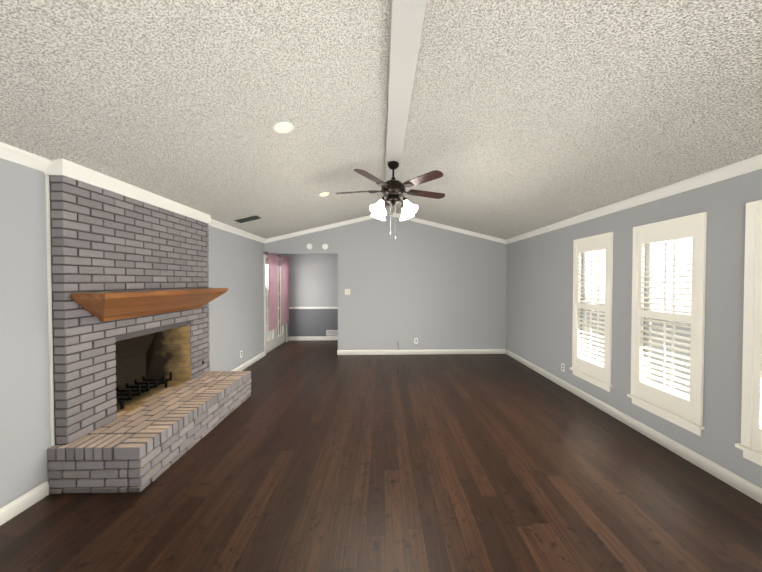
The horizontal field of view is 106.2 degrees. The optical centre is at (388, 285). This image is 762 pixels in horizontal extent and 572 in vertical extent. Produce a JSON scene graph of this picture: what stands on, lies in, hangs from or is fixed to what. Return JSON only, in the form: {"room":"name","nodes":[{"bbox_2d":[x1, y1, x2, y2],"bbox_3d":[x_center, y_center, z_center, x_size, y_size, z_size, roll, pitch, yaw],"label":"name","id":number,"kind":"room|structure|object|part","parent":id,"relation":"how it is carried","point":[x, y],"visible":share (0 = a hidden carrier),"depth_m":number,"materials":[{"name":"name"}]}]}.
{"room":"living room","nodes":[
{"label":"living room","id":0,"kind":"room"},
{"bbox_2d":[0,158,288,507],"bbox_3d":[-2.591,0.276,2.939,0.120,2.485,9.460,0,1,-1],"label":"wall","id":1,"kind":"structure","parent":0,"point":[236,309],"depth_m":2.03,"materials":[{"name":"grey paint"}]},
{"bbox_2d":[0,481,48,525],"bbox_3d":[-2.457,1.513,0.241,0.016,0.102,3.718,0,1,-1],"label":"baseboard","id":2,"kind":"structure","parent":1,"relation":"attached to","point":[15,507],"depth_m":1.95,"materials":[{"name":"white wood"}]},
{"bbox_2d":[230,352,264,371],"bbox_3d":[-2.572,1.434,4.943,0.016,0.102,2.083,0,1,-1],"label":"baseboard","id":3,"kind":"structure","parent":1,"relation":"attached to","point":[261,355],"depth_m":5.30,"materials":[{"name":"white wood"}]},
{"bbox_2d":[264,255,287,355],"bbox_3d":[-2.648,0.397,6.691,0.089,2.115,1.430,0,1,-1],"label":"door frame","id":4,"kind":"structure","parent":1,"relation":"attached to","point":[275,341],"depth_m":6.47,"materials":[{"name":"white wood"}]},
{"bbox_2d":[263,251,289,330],"bbox_3d":[-2.573,0.114,6.678,0.097,1.681,1.570,0,1,-1],"label":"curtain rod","id":5,"kind":"object","parent":1,"relation":"attached to","point":[273,290],"visible":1,"depth_m":6.50,"materials":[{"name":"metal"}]},
{"bbox_2d":[268,253,277,330],"bbox_3d":[-2.543,0.124,6.314,0.056,1.675,0.510,0,1,-1],"label":"curtain","id":6,"kind":"object","parent":5,"relation":"hanging from","point":[273,263],"depth_m":6.31,"materials":[{"name":"pink fabric"}]},
{"bbox_2d":[281,256,288,325],"bbox_3d":[-2.562,0.110,7.099,0.056,1.675,0.580,0,1,-1],"label":"curtain","id":7,"kind":"object","parent":5,"relation":"hanging from","point":[284,260],"depth_m":7.03,"materials":[{"name":"pink fabric"}]},
{"bbox_2d":[288,254,337,336],"bbox_3d":[-1.145,0.139,7.644,3.000,2.600,0.120,0,1,-1],"label":"wall","id":8,"kind":"structure","parent":0,"point":[313,280],"depth_m":7.56,"materials":[{"name":"grey paint"}]},
{"bbox_2d":[288,336,337,339],"bbox_3d":[-1.203,1.389,7.584,2.880,0.102,0.040,0,1,-1],"label":"baseboard","id":9,"kind":"structure","parent":8,"relation":"attached to","point":[294,337],"depth_m":7.57,"materials":[{"name":"white wood"}]},
{"bbox_2d":[289,307,337,308],"bbox_3d":[-1.204,0.580,7.578,2.880,0.060,0.024,0,1,-1],"label":"trim","id":10,"kind":"structure","parent":8,"relation":"attached to","point":[313,307],"depth_m":7.55,"materials":[{"name":"white wood"}]},
{"bbox_2d":[326,330,337,336],"bbox_3d":[-1.419,1.260,7.589,0.450,0.180,0.014,0,1,-1],"label":"air vent","id":11,"kind":"object","parent":8,"relation":"in","point":[331,333],"visible":0.65,"depth_m":7.59,"materials":[{"name":"white plastic"}]},
{"bbox_2d":[0,0,761,239],"bbox_3d":[0.061,-1.243,2.217,5.390,0.734,7.940,0,1,-1],"label":"ceiling","id":12,"kind":"structure","parent":0,"point":[190,103],"depth_m":1.86,"materials":[{"name":"white paint"}]},
{"bbox_2d":[234,215,260,222],"bbox_3d":[-2.167,-1.030,4.418,0.333,0.085,0.180,0,1,-1],"label":"ceiling vent","id":13,"kind":"object","parent":12,"relation":"in","point":[247,219],"visible":1,"depth_m":4.39,"materials":[{"name":"grey metal"}]},
{"bbox_2d":[272,121,293,133],"bbox_3d":[-0.856,-1.287,2.325,0.164,0.045,0.168,0,1,-1],"label":"recessed light","id":14,"kind":"object","parent":12,"relation":"in","point":[283,127],"visible":0.98,"depth_m":2.32,"materials":[{"name":"white"}]},
{"bbox_2d":[318,192,329,196],"bbox_3d":[-0.919,-1.312,4.093,0.164,0.044,0.168,0,1,-1],"label":"recessed light","id":15,"kind":"object","parent":12,"relation":"in","point":[323,194],"visible":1,"depth_m":4.09,"materials":[{"name":"white"}]},
{"bbox_2d":[384,0,426,214],"bbox_3d":[0.086,-1.482,2.214,0.180,0.095,7.700,0,1,-1],"label":"ridge beam","id":16,"kind":"structure","parent":12,"relation":"attached to","point":[407,22],"depth_m":1.89,"materials":[{"name":"grey"}]},
{"bbox_2d":[336,161,444,238],"bbox_3d":[0.043,-1.002,3.441,1.373,0.904,1.339,0,1,-1],"label":"fan","id":17,"kind":"object","parent":16,"relation":"hanging from","point":[393,190],"visible":1,"depth_m":3.29,"materials":[{"name":"brown wood"}]},
{"bbox_3d":[0.054,-1.202,3.401,0.597,0.504,0.581,0,1,-1],"label":"motor","id":18,"kind":"part","parent":17,"relation":"part of","materials":[{"name":"brown metal"}]},
{"bbox_2d":[0,340,761,571],"bbox_3d":[0.043,1.567,3.025,5.390,0.100,9.460,0,1,-1],"label":"floor","id":19,"kind":"structure","parent":0,"point":[314,456],"depth_m":2.11,"materials":[{"name":"brown wood"}]},
{"bbox_2d":[45,175,250,493],"bbox_3d":[-2.374,0.302,2.993,1.038,2.430,1.823,0,1,-1],"label":"fireplace","id":20,"kind":"object","parent":19,"relation":"on","point":[142,396],"visible":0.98,"depth_m":2.47,"materials":[{"name":"brick"}]},
{"bbox_2d":[71,288,227,321],"bbox_3d":[-2.295,0.167,3.034,0.250,0.250,1.740,0,1,-1],"label":"mantel shelf","id":21,"kind":"object","parent":20,"relation":"attached to","point":[104,305],"depth_m":2.58,"materials":[{"name":"brown wood"}]},
{"bbox_2d":[264,215,506,349],"bbox_3d":[-0.034,-0.131,6.146,5.150,3.190,0.120,0,1,-1],"label":"wall","id":22,"kind":"structure","parent":0,"point":[430,287],"depth_m":6.10,"materials":[{"name":"grey paint"}]},
{"bbox_2d":[345,289,349,294],"bbox_3d":[-0.867,0.125,6.066,0.115,0.115,0.007,0,1,-1],"label":"switch plate","id":23,"kind":"object","parent":22,"relation":"attached to","point":[347,291],"visible":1,"depth_m":6.06,"materials":[{"name":"beige plastic"}]},
{"bbox_2d":[337,349,503,354],"bbox_3d":[0.715,1.414,6.122,3.616,0.102,0.016,0,1,-1],"label":"baseboard","id":24,"kind":"structure","parent":22,"relation":"attached to","point":[427,351],"depth_m":6.11,"materials":[{"name":"white"}]},
{"bbox_2d":[506,169,761,487],"bbox_3d":[2.696,0.287,2.308,0.120,2.485,7.940,0,1,-1],"label":"wall","id":25,"kind":"structure","parent":0,"point":[539,307],"depth_m":2.94,"materials":[{"name":"grey paint"}]},
{"bbox_2d":[0,142,761,243],"bbox_3d":[0.061,-1.177,2.219,5.164,0.724,7.700,0,1,-1],"label":"crown molding","id":26,"kind":"structure","parent":25,"relation":"attached to","point":[67,168],"depth_m":2.70,"materials":[{"name":"white wood"}]},
{"bbox_2d":[561,363,564,371],"bbox_3d":[2.585,1.207,4.231,0.007,0.115,0.072,0,1,-1],"label":"outlet","id":27,"kind":"object","parent":25,"relation":"attached to","point":[562,367],"visible":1,"depth_m":4.23,"materials":[{"name":"white plastic"}]},
{"bbox_2d":[570,232,612,391],"bbox_3d":[2.632,0.304,3.663,0.150,1.875,0.688,0,1,-1],"label":"window","id":28,"kind":"structure","parent":25,"relation":"in","point":[592,371],"depth_m":3.63,"materials":[{"name":"white wood"}]},
{"bbox_2d":[504,349,761,503],"bbox_3d":[2.628,1.478,2.326,0.016,0.102,7.700,0,1,-1],"label":"baseboard","id":29,"kind":"structure","parent":25,"relation":"attached to","point":[739,483],"depth_m":2.70,"materials":[{"name":"white wood"}]},
{"bbox_2d":[627,212,706,435],"bbox_3d":[2.655,0.320,2.716,0.150,1.875,0.703,0,1,-1],"label":"window","id":30,"kind":"structure","parent":25,"relation":"in","point":[685,411],"depth_m":2.67,"materials":[{"name":"white wood"}]},
{"bbox_2d":[735,200,761,465],"bbox_3d":[2.678,0.336,1.775,0.150,1.875,0.704,0,1,-1],"label":"window","id":31,"kind":"structure","parent":25,"relation":"in","point":[750,445],"depth_m":2.06,"materials":[{"name":"white wood"}]},
{"label":"outside","id":32,"kind":"structure","parent":0,"visible":0},
{"bbox_2d":[266,265,271,341],"bbox_3d":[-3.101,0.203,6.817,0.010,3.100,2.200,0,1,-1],"label":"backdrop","id":33,"kind":"structure","parent":32,"point":[268,314],"depth_m":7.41,"materials":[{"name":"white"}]},
{"bbox_2d":[586,238,691,396],"bbox_3d":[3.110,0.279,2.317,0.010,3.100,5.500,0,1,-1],"label":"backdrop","id":34,"kind":"structure","parent":32,"point":[679,250],"depth_m":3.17,"materials":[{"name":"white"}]}
]}

